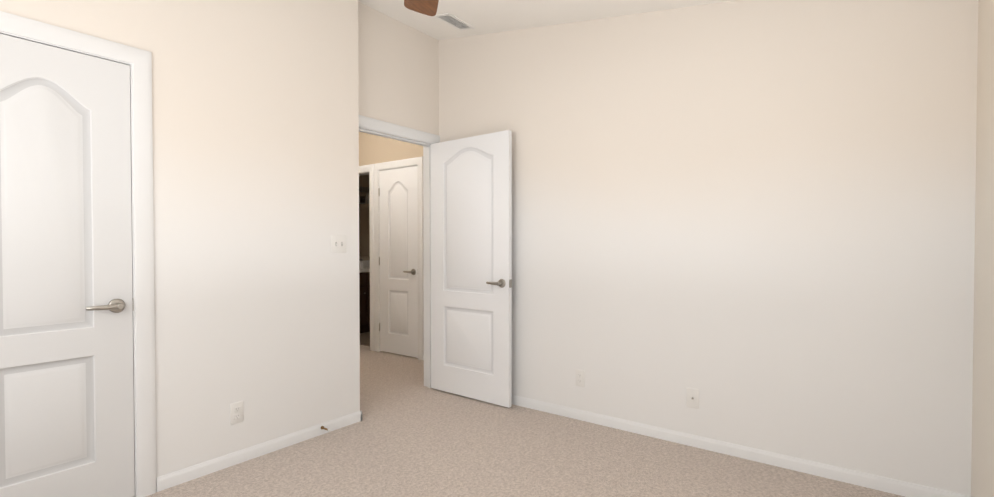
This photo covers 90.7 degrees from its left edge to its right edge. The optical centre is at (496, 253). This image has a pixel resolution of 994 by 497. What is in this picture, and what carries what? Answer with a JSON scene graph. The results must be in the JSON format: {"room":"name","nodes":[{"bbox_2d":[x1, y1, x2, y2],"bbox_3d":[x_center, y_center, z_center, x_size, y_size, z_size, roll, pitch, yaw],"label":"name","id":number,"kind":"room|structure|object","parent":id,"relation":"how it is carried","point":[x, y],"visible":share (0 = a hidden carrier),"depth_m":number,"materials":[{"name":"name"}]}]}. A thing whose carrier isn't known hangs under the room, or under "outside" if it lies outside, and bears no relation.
{"room":"empty bedroom","nodes":[
{"label":"empty bedroom","id":0,"kind":"room"},
{"bbox_2d":[0,0,359,477],"bbox_3d":[-1.895,-0.371,2.299,0.250,3.080,2.843,1,1,37],"label":"wall","id":1,"kind":"structure","parent":0,"point":[255,121],"depth_m":2.75,"materials":[{"name":"paint"}]},
{"bbox_2d":[0,34,134,496],"bbox_3d":[-1.923,0.140,2.089,0.153,2.040,0.619,1,1,37],"label":"closet door","id":2,"kind":"structure","parent":1,"relation":"in","point":[66,375],"depth_m":2.13,"materials":[{"name":"paint"}]},
{"bbox_2d":[0,11,155,496],"bbox_3d":[-1.949,0.101,2.110,0.137,2.143,0.786,1,1,37],"label":"trim","id":3,"kind":"structure","parent":1,"relation":"attached to","point":[138,61],"depth_m":2.34,"materials":[{"name":"paint"}]},
{"bbox_2d":[230,401,242,424],"bbox_3d":[-1.438,0.880,2.716,0.008,0.115,0.070,1,1,37],"label":"outlet","id":4,"kind":"object","parent":1,"relation":"attached to","point":[236,412],"visible":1,"depth_m":2.71,"materials":[{"name":"white plastic"}]},
{"bbox_2d":[156,411,361,491],"bbox_3d":[-1.300,1.127,2.900,0.012,0.067,1.230,1,1,37],"label":"baseboard","id":5,"kind":"structure","parent":1,"relation":"attached to","point":[175,478],"depth_m":2.77,"materials":[{"name":"paint"}]},
{"bbox_2d":[331,235,345,252],"bbox_3d":[-1.037,-0.063,3.231,0.017,0.116,0.116,1,1,37],"label":"light switch","id":6,"kind":"object","parent":1,"relation":"attached to","point":[338,243],"visible":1,"depth_m":3.23,"materials":[{"name":"white plastic"}]},
{"bbox_2d":[359,174,369,259],"bbox_3d":[-2.156,-0.260,7.364,0.120,2.700,1.650,1,1,37],"label":"wall","id":7,"kind":"structure","parent":0,"point":[363,180],"depth_m":7.43,"materials":[{"name":"paint"}]},
{"bbox_2d":[359,262,369,265],"bbox_3d":[-2.142,0.157,7.266,0.020,0.100,1.270,1,1,37],"label":"backsplash","id":8,"kind":"structure","parent":7,"relation":"attached to","point":[360,263],"depth_m":7.43,"materials":[{"name":"grey tile"}]},
{"bbox_2d":[360,332,369,345],"bbox_3d":[-1.457,1.095,6.876,1.610,0.006,1.670,1,1,37],"label":"floor","id":9,"kind":"structure","parent":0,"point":[364,338],"depth_m":6.33,"materials":[{"name":"brown"}]},
{"bbox_2d":[359,270,369,332],"bbox_3d":[-1.895,0.669,7.090,0.636,0.839,1.240,1,1,37],"label":"bathroom vanity","id":10,"kind":"object","parent":9,"relation":"on","point":[364,276],"depth_m":6.72,"materials":[{"name":"brown wood"}]},
{"bbox_2d":[359,266,369,269],"bbox_3d":[-1.899,0.230,7.086,0.626,0.040,1.270,1,1,37],"label":"countertop","id":11,"kind":"structure","parent":10,"relation":"on","point":[360,267],"depth_m":6.80,"materials":[{"name":"beige stone"}]},
{"bbox_2d":[359,132,422,165],"bbox_3d":[-1.561,-0.231,5.511,3.290,2.700,0.610,1,1,37],"label":"wall","id":12,"kind":"structure","parent":0,"point":[374,149],"depth_m":5.52,"materials":[{"name":"paint"}]},
{"bbox_2d":[359,164,373,350],"bbox_3d":[-1.740,0.041,5.944,0.920,2.143,0.137,1,1,37],"label":"trim","id":13,"kind":"structure","parent":12,"relation":"attached to","point":[366,169],"depth_m":5.64,"materials":[{"name":"paint"}]},
{"bbox_2d":[378,166,417,357],"bbox_3d":[-1.078,0.088,5.409,0.619,2.040,0.153,1,1,37],"label":"hall door","id":14,"kind":"structure","parent":12,"relation":"in","point":[398,264],"depth_m":5.39,"materials":[{"name":"paint"}]},
{"bbox_2d":[374,156,423,359],"bbox_3d":[-1.056,0.049,5.434,0.786,2.143,0.137,1,1,37],"label":"trim","id":15,"kind":"structure","parent":12,"relation":"attached to","point":[404,163],"depth_m":5.33,"materials":[{"name":"paint"}]},
{"bbox_2d":[358,2,438,134],"bbox_3d":[-0.821,-0.395,3.849,0.120,3.080,0.927,1,1,37],"label":"wall","id":16,"kind":"structure","parent":0,"point":[398,72],"depth_m":3.80,"materials":[{"name":"paint"}]},
{"bbox_2d":[359,115,439,387],"bbox_3d":[-0.826,0.074,3.849,0.154,2.143,0.989,1,1,37],"label":"trim","id":17,"kind":"structure","parent":16,"relation":"attached to","point":[372,126],"depth_m":4.16,"materials":[{"name":"paint"}]},
{"bbox_2d":[431,130,511,407],"bbox_3d":[-0.224,0.112,3.871,0.822,2.040,0.153,1,1,38],"label":"bedroom door","id":18,"kind":"structure","parent":16,"relation":"in","point":[471,267],"depth_m":3.83,"materials":[{"name":"paint"}]},
{"bbox_2d":[146,345,904,496],"bbox_3d":[-0.815,1.198,3.668,6.715,0.100,6.290,1,1,37],"label":"floor carpet","id":19,"kind":"object","parent":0,"point":[410,434],"visible":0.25,"depth_m":2.73,"materials":[{"name":"beige carpet"}]},
{"bbox_2d":[358,0,735,39],"bbox_3d":[-0.261,-1.569,1.715,3.545,0.635,3.890,1,1,37],"label":"ceiling","id":20,"kind":"structure","parent":0,"point":[487,16],"depth_m":3.37,"materials":[{"name":"paint"}]},
{"bbox_2d":[404,0,438,15],"bbox_3d":[-0.176,-1.274,1.651,1.316,0.487,1.356,1,1,37],"label":"ceiling fan","id":21,"kind":"object","parent":20,"relation":"hanging from","point":[428,7],"visible":1,"depth_m":2.30,"materials":[{"name":"brown wood"}]},
{"bbox_2d":[434,13,474,30],"bbox_3d":[-0.316,-1.729,3.671,0.150,0.008,0.300,11,7,36],"label":"ceiling vent","id":22,"kind":"object","parent":20,"relation":"in","point":[454,21],"visible":0.96,"depth_m":3.66,"materials":[{"name":"white plastic"}]},
{"bbox_2d":[439,0,977,495],"bbox_3d":[0.865,-0.386,3.245,3.545,3.080,0.120,1,1,37],"label":"wall","id":23,"kind":"structure","parent":0,"point":[751,222],"depth_m":2.75,"materials":[{"name":"paint"}]},
{"bbox_2d":[576,369,584,386],"bbox_3d":[0.575,0.863,3.401,0.070,0.115,0.008,1,1,37],"label":"outlet","id":24,"kind":"object","parent":23,"relation":"attached to","point":[580,378],"visible":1,"depth_m":3.40,"materials":[{"name":"white plastic"}]},
{"bbox_2d":[686,388,698,408],"bbox_3d":[1.174,0.870,2.950,0.072,0.118,0.016,1,1,37],"label":"outlet","id":25,"kind":"object","parent":23,"relation":"attached to","point":[692,399],"visible":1,"depth_m":2.95,"materials":[{"name":"white plastic"}]},
{"bbox_2d":[512,395,963,496],"bbox_3d":[0.814,1.122,3.225,3.275,0.067,0.012,1,1,37],"label":"baseboard","id":26,"kind":"structure","parent":23,"relation":"attached to","point":[849,476],"depth_m":2.76,"materials":[{"name":"paint"}]},
{"bbox_2d":[971,0,993,496],"bbox_3d":[1.076,-0.345,0.663,0.120,3.080,3.770,1,1,37],"label":"wall","id":27,"kind":"structure","parent":0,"point":[982,471],"depth_m":2.04,"materials":[{"name":"paint"}]}
]}

